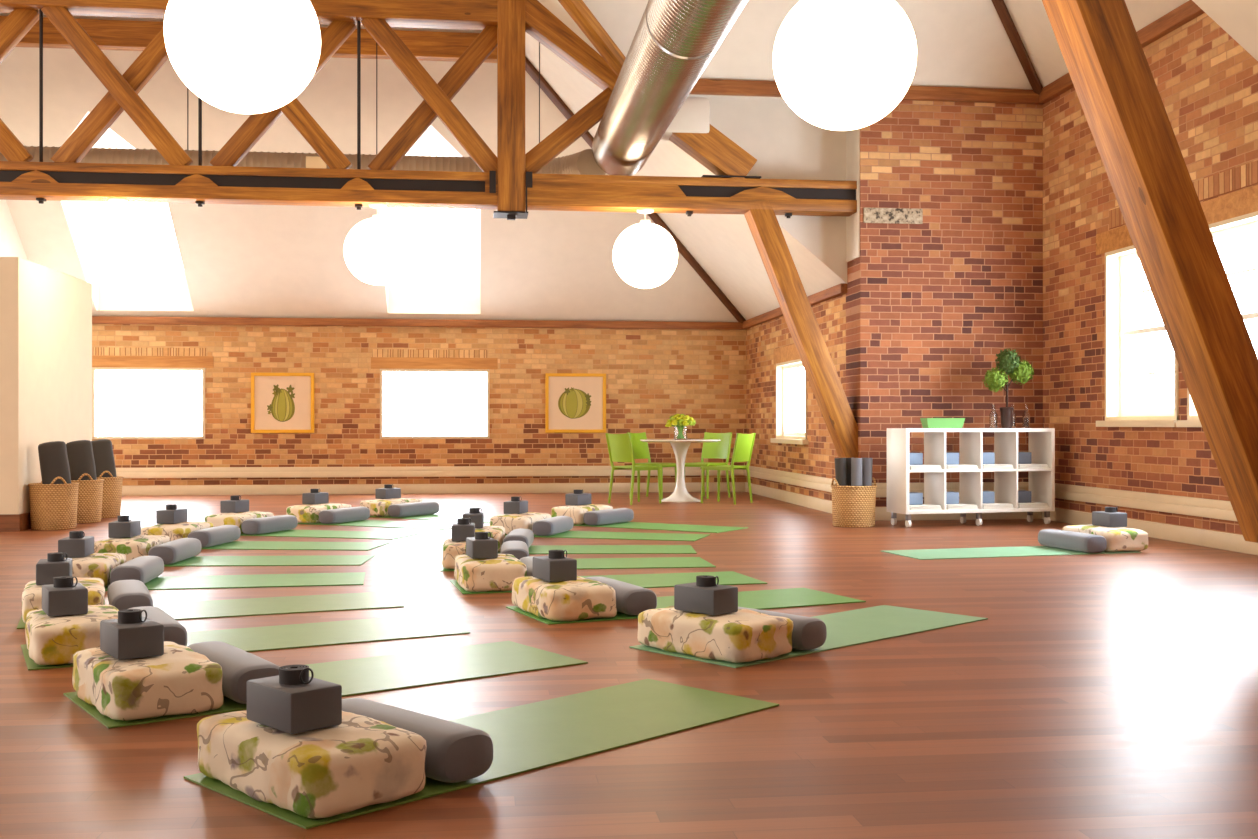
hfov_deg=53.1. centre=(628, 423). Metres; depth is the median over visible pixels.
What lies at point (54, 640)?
floral cushion
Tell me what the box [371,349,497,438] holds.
window
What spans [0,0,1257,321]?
ceiling
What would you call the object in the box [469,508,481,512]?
strap
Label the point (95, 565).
floral cushion
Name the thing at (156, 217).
window
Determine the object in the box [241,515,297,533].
bolster
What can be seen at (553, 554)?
strap
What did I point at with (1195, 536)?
baseboard
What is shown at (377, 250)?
globe pendant
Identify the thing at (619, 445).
chair
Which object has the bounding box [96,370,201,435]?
shade
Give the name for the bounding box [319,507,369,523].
bolster
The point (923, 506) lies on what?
folded cloth
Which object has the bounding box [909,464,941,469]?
folded cloth
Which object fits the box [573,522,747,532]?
yoga mat
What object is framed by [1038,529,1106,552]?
bolster
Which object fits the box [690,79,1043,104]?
trim
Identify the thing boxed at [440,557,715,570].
yoga mat
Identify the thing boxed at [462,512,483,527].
foam block
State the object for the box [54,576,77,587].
strap
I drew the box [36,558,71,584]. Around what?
foam block
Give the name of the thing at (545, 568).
foam block
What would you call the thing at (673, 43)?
spiral duct
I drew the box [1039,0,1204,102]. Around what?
trim
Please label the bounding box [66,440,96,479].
bolster
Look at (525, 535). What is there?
bolster
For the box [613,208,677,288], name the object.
globe pendant
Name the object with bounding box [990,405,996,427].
glass bottle
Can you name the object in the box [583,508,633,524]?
bolster
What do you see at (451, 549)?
floral cushion
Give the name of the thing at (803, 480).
trim
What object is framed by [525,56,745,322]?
trim
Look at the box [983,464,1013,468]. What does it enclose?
folded cloth
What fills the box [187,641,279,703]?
bolster
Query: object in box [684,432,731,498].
chair
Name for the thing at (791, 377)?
window
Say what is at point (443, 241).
window
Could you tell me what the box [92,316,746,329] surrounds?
trim
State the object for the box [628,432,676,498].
chair
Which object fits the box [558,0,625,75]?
wooden beam
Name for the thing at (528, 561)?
bolster
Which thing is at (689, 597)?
foam block
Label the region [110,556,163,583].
bolster
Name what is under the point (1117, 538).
floral cushion
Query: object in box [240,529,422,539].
yoga mat
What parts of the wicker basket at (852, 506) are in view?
handle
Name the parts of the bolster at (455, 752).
panel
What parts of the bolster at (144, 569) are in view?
panel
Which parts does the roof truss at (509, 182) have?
tie rod, tie rod, tie rod, post, bearing plate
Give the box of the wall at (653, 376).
[92,324,745,485]
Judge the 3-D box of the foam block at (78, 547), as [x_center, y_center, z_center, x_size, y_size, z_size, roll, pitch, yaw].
[-3.254,0.723,7.419,0.150,0.105,0.230,0,0,-10]
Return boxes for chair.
[605,433,661,504]
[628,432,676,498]
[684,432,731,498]
[700,433,755,504]
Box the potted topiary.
[982,348,1033,427]
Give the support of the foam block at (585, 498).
on the floral cushion at (575, 512)
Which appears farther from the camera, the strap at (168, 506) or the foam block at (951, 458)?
the foam block at (951, 458)
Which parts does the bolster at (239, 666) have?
panel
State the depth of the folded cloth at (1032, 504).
11.89 m
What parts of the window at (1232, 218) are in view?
sill, casing, sash, pane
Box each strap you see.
[47,552,67,561]
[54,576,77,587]
[69,531,84,538]
[118,515,130,521]
[118,609,146,623]
[166,504,176,509]
[230,495,240,499]
[279,665,313,684]
[311,489,319,492]
[457,518,470,524]
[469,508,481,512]
[475,532,490,538]
[511,496,521,500]
[549,550,566,558]
[574,489,582,493]
[696,575,718,586]
[1105,507,1117,511]
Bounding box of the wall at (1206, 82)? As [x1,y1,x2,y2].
[1043,13,1257,534]
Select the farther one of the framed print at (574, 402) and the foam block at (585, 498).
the framed print at (574, 402)
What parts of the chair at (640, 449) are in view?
backrest, frame, leg, seat, leg, leg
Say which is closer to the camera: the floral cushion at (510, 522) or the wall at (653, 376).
the floral cushion at (510, 522)
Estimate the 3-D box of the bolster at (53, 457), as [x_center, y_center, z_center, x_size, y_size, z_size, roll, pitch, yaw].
[-5.204,0.475,11.445,0.302,0.640,0.158,0,0,-19]
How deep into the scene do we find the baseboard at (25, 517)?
11.28 m
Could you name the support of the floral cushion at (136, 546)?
on the yoga mat at (315, 560)
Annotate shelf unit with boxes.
[887,428,1054,526]
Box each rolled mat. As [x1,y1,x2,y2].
[834,458,847,485]
[846,457,854,485]
[851,458,861,485]
[862,458,872,485]
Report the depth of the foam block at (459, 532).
8.32 m
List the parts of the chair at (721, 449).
frame, seat, leg, backrest, leg, frame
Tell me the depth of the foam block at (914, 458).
11.68 m
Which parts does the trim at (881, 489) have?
rail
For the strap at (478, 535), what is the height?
0.044 m
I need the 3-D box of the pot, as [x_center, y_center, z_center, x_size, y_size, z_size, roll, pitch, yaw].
[3.599,-0.060,12.006,0.132,0.200,0.132,0,0,-7]
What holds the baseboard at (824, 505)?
attached to the wall at (816, 458)
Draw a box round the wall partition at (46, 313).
[0,257,91,513]
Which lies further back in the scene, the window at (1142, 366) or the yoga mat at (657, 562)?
the window at (1142, 366)
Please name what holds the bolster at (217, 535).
on the yoga mat at (242, 545)
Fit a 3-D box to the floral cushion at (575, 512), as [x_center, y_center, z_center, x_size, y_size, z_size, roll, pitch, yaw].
[-0.447,0.859,12.084,0.374,0.171,0.633,0,0,30]
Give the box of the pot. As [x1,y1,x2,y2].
[1000,407,1013,427]
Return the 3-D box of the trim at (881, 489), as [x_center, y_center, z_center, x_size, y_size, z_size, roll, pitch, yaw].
[3.221,0.650,12.490,1.870,0.140,0.050,0,0,-7]
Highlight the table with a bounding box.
[640,439,720,501]
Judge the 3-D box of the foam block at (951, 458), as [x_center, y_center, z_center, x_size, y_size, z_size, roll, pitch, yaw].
[2.981,0.325,11.832,0.200,0.110,0.120,0,0,-16]
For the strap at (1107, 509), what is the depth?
9.55 m
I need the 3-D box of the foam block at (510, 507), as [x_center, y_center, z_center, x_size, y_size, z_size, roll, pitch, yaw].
[-0.983,0.723,10.950,0.150,0.105,0.230,0,0,14]
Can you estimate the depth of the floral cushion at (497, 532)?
9.28 m
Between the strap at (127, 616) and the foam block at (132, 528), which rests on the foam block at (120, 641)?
the strap at (127, 616)
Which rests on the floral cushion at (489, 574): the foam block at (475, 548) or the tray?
the foam block at (475, 548)
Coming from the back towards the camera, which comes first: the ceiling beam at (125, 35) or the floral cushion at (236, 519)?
the ceiling beam at (125, 35)
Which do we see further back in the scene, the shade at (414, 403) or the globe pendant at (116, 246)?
the shade at (414, 403)
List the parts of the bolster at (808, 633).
panel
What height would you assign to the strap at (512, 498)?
0.044 m
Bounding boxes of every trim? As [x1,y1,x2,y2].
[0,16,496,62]
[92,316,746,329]
[116,466,743,477]
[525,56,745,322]
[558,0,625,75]
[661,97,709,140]
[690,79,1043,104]
[743,283,846,328]
[744,465,835,491]
[863,208,922,223]
[872,482,1028,496]
[991,0,1042,94]
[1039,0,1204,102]
[1055,483,1237,521]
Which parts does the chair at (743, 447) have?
leg, leg, seat, leg, frame, backrest, leg, frame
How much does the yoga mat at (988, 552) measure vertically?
0.005 m
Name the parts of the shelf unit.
panel, shelf, panel, panel, panel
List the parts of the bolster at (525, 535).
panel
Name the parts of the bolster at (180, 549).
panel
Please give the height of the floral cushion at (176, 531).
0.174 m
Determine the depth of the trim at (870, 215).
12.43 m
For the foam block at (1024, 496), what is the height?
0.110 m
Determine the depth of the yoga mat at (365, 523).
11.84 m
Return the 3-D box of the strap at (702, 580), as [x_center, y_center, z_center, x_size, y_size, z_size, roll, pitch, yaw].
[0.323,0.649,5.221,0.089,0.044,0.077,0,0,22]
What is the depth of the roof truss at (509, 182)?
12.05 m
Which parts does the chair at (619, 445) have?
frame, leg, backrest, frame, leg, seat, leg, leg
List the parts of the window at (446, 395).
casing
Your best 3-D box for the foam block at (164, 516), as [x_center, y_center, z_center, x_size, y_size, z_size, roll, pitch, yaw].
[-3.586,0.723,9.887,0.150,0.105,0.230,0,0,7]
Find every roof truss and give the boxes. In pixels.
[0,0,857,457]
[0,42,605,174]
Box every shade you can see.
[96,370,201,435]
[383,372,486,435]
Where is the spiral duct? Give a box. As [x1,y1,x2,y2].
[592,0,748,175]
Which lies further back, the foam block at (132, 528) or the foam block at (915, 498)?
the foam block at (915, 498)
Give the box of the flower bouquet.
[665,414,695,426]
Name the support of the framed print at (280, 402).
attached to the wall at (653, 376)
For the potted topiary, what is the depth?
11.96 m
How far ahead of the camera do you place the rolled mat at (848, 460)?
11.76 m
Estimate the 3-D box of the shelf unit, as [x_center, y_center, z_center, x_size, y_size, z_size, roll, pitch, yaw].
[3.227,0.494,11.891,1.560,0.909,0.380,0,0,-16]
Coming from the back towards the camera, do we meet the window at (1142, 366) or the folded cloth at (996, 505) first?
the folded cloth at (996, 505)
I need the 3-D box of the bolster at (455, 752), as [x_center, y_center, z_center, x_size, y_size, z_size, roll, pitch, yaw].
[-0.639,0.876,3.522,0.636,0.133,0.193,0,0,44]
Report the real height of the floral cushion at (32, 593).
0.172 m
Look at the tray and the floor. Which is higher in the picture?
the tray
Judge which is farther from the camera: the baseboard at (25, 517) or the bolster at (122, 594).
the baseboard at (25, 517)
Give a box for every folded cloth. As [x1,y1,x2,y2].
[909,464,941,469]
[909,504,941,509]
[946,464,977,469]
[946,503,977,509]
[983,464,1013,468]
[983,502,1013,508]
[1018,463,1048,468]
[1018,502,1048,507]
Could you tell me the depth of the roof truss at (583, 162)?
12.81 m
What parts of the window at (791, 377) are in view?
sill, casing, sash, pane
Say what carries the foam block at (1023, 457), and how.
on the folded cloth at (1032, 465)
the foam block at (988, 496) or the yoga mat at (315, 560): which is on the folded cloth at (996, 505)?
the foam block at (988, 496)
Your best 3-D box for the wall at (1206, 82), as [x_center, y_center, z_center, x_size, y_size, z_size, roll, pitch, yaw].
[4.716,-1.200,9.293,0.350,4.300,6.750,0,0,-7]
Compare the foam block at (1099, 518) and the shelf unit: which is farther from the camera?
the shelf unit
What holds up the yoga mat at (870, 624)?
on the floor
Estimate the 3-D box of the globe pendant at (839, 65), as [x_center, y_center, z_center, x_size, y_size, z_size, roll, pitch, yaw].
[0.970,-1.718,5.678,0.640,0.775,0.640,0,0,-7]
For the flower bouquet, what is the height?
0.307 m
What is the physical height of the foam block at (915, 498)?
0.110 m
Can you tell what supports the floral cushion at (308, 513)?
on the yoga mat at (365, 523)
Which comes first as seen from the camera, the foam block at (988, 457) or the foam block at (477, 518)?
the foam block at (477, 518)
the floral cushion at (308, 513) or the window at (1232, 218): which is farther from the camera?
the floral cushion at (308, 513)
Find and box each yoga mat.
[17,592,403,628]
[21,614,469,669]
[63,641,587,727]
[104,572,364,590]
[164,555,374,565]
[184,679,778,828]
[201,541,389,550]
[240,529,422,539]
[298,520,452,529]
[370,514,490,522]
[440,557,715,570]
[450,571,766,593]
[498,545,696,553]
[505,531,709,540]
[506,588,865,624]
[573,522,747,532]
[629,605,987,667]
[881,546,1141,559]
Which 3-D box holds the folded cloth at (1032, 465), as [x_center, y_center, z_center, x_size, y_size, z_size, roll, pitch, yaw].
[3.787,0.401,12.002,0.320,0.040,0.260,0,0,-16]
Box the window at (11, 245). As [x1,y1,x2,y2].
[0,200,27,259]
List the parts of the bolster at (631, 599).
panel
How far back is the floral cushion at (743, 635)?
5.07 m
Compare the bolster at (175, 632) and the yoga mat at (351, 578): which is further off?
the yoga mat at (351, 578)
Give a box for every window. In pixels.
[0,200,27,259]
[92,347,213,438]
[103,202,183,271]
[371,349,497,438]
[392,207,476,275]
[771,344,807,444]
[1096,207,1178,426]
[1176,160,1257,426]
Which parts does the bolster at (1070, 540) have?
panel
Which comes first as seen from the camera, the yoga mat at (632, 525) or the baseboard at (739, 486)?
the yoga mat at (632, 525)
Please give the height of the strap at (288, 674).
0.044 m
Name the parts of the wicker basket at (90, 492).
handle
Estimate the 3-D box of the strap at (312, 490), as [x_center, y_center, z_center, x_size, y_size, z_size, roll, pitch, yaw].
[-3.056,0.649,12.269,0.089,0.044,0.077,0,0,15]
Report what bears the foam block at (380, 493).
on the floral cushion at (377, 507)
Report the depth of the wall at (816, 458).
15.50 m
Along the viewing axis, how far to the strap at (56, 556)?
6.14 m
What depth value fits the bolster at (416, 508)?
12.84 m
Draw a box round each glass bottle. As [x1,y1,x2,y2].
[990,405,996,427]
[1011,405,1015,427]
[1023,405,1029,427]
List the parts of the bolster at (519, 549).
panel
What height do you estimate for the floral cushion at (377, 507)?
0.171 m
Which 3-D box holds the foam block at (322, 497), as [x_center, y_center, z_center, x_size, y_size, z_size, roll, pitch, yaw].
[-3.052,0.723,12.267,0.150,0.105,0.230,0,0,22]
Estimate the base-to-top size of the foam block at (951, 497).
0.110 m
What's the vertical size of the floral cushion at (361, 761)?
0.171 m
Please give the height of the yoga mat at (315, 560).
0.005 m
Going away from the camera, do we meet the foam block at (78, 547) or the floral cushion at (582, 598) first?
the floral cushion at (582, 598)
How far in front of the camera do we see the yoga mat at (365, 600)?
6.52 m
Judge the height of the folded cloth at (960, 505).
0.040 m
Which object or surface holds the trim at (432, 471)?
attached to the wall at (653, 376)
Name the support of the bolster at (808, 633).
on the yoga mat at (870, 624)
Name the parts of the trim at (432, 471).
rail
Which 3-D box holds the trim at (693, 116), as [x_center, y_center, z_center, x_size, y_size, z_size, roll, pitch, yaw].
[0.549,-3.010,12.451,0.455,0.360,0.380,0,0,-7]
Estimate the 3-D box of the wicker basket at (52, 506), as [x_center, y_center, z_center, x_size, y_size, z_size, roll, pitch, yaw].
[-5.225,0.710,11.446,0.428,0.480,0.428,0,0,-37]
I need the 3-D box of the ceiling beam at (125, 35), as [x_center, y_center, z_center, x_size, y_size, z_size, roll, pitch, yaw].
[-4.243,-4.130,13.525,6.050,0.280,0.160,0,0,-7]
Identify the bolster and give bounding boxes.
[38,441,70,483]
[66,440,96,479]
[91,439,116,476]
[107,580,152,609]
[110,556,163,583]
[129,606,186,645]
[148,538,201,564]
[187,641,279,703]
[188,525,240,547]
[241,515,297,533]
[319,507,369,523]
[342,698,492,782]
[388,501,438,516]
[500,541,528,558]
[503,529,533,547]
[519,556,535,575]
[532,516,573,535]
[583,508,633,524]
[585,576,656,614]
[738,607,826,649]
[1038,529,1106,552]
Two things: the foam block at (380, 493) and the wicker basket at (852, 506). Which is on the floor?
the wicker basket at (852, 506)
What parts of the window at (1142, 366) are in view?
sill, sash, pane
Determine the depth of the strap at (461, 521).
8.39 m
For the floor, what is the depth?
4.34 m
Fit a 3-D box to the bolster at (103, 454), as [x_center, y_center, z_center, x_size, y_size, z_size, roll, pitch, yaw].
[-5.373,0.475,12.875,0.302,0.640,0.158,0,0,-19]
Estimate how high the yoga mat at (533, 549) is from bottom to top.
0.005 m
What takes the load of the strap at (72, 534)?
on the foam block at (78, 547)
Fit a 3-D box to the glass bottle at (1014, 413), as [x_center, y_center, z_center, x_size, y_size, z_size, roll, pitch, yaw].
[3.679,-0.070,12.091,0.068,0.220,0.068,0,0,-7]
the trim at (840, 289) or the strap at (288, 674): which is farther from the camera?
the trim at (840, 289)
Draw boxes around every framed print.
[251,373,313,432]
[545,373,605,432]
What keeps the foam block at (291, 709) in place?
on the floral cushion at (361, 761)
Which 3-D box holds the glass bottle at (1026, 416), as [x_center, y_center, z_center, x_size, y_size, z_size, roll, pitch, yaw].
[3.786,-0.070,12.007,0.068,0.220,0.068,0,0,-7]
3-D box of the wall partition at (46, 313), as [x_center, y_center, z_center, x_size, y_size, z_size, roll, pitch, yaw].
[-6.323,-0.265,12.126,1.590,2.430,2.130,0,0,-7]
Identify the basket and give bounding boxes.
[28,477,78,529]
[71,473,103,522]
[97,471,123,517]
[831,478,876,527]
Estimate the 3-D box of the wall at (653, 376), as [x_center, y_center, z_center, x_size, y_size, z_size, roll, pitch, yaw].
[-2.870,-0.250,17.333,9.670,2.400,0.300,0,0,-7]
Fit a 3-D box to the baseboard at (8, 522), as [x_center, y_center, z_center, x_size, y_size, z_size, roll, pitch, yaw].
[-6.190,0.875,11.067,1.605,0.150,0.035,0,0,-7]
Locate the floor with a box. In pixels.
[0,492,1257,838]
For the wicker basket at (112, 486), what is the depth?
12.76 m
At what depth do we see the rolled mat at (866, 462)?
11.71 m
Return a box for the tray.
[920,418,964,427]
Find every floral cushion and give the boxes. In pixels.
[22,578,104,622]
[25,605,118,664]
[72,553,125,586]
[72,641,222,720]
[94,535,169,561]
[141,522,213,540]
[197,711,426,818]
[204,511,273,533]
[286,503,351,522]
[360,498,422,516]
[442,538,465,568]
[454,554,526,591]
[475,526,504,551]
[490,512,550,534]
[512,576,616,620]
[551,504,612,524]
[638,606,792,662]
[1063,525,1147,551]
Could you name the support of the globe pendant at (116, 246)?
hanging from the roof truss at (509, 182)
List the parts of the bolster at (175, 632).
panel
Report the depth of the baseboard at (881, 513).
12.49 m
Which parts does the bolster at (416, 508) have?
panel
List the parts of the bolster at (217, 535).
panel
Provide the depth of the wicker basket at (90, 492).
12.08 m
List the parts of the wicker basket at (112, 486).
handle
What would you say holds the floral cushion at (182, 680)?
on the yoga mat at (436, 666)
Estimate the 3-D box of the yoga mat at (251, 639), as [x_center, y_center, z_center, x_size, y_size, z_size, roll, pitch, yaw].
[-1.661,0.947,5.550,1.810,0.005,0.610,0,0,-28]
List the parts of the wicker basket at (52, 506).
handle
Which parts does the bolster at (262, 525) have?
panel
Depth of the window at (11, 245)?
15.21 m
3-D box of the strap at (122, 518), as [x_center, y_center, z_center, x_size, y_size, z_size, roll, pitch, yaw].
[-3.478,0.649,8.681,0.089,0.044,0.077,0,0,26]
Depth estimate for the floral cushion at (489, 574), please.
7.08 m
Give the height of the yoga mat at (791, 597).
0.005 m
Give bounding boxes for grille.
[306,156,325,167]
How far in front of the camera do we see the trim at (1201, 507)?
10.52 m
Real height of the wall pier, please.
4.300 m
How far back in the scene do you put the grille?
12.76 m
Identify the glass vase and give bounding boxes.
[674,427,686,439]
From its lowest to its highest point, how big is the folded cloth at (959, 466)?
0.040 m
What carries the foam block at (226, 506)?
on the floral cushion at (236, 519)
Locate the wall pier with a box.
[846,100,1042,506]
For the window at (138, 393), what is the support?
in the wall at (653, 376)
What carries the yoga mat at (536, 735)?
on the floor
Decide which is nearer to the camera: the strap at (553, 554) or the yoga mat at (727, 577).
the strap at (553, 554)
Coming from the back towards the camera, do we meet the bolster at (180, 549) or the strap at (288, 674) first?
the bolster at (180, 549)
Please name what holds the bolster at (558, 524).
on the yoga mat at (566, 534)
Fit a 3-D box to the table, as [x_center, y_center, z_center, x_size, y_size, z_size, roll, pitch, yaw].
[0.637,0.573,15.562,1.000,0.755,1.000,0,0,-7]
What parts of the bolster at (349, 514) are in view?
panel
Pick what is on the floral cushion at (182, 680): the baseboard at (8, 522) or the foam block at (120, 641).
the foam block at (120, 641)
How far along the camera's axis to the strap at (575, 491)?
12.07 m
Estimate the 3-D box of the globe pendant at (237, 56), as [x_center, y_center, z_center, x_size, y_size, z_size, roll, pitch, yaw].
[-1.642,-1.718,5.369,0.640,0.775,0.640,0,0,-7]
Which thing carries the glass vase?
on the table
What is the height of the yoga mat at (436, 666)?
0.005 m
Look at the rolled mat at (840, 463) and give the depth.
11.67 m
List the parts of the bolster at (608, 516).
panel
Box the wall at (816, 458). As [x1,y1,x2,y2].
[746,294,845,500]
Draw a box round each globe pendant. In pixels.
[81,198,154,281]
[164,0,320,113]
[344,203,411,284]
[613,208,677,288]
[773,0,916,130]
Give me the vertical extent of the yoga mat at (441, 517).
0.005 m
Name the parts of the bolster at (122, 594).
panel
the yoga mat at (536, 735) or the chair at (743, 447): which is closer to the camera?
the yoga mat at (536, 735)
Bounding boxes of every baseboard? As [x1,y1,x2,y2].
[0,514,20,531]
[21,512,30,530]
[122,482,744,495]
[745,482,831,513]
[875,507,1041,519]
[1042,508,1257,554]
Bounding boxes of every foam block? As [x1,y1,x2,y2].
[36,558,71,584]
[42,583,87,616]
[58,536,93,557]
[100,616,163,659]
[108,520,140,537]
[156,508,187,523]
[220,499,248,512]
[247,675,341,733]
[302,492,328,503]
[375,488,400,498]
[452,523,474,540]
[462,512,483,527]
[466,537,497,558]
[504,500,527,513]
[533,556,576,581]
[565,493,590,505]
[674,582,737,614]
[909,453,922,464]
[909,492,922,504]
[946,453,958,464]
[946,492,958,503]
[983,452,994,463]
[983,491,994,502]
[1018,452,1030,463]
[1018,490,1030,502]
[1092,511,1126,526]
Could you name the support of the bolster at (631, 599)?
on the yoga mat at (791, 597)
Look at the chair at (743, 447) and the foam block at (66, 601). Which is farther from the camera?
the chair at (743, 447)
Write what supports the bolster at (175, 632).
on the yoga mat at (251, 639)
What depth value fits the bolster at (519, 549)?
8.24 m
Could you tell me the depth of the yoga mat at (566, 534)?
10.67 m
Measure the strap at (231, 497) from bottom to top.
0.044 m
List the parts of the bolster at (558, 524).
panel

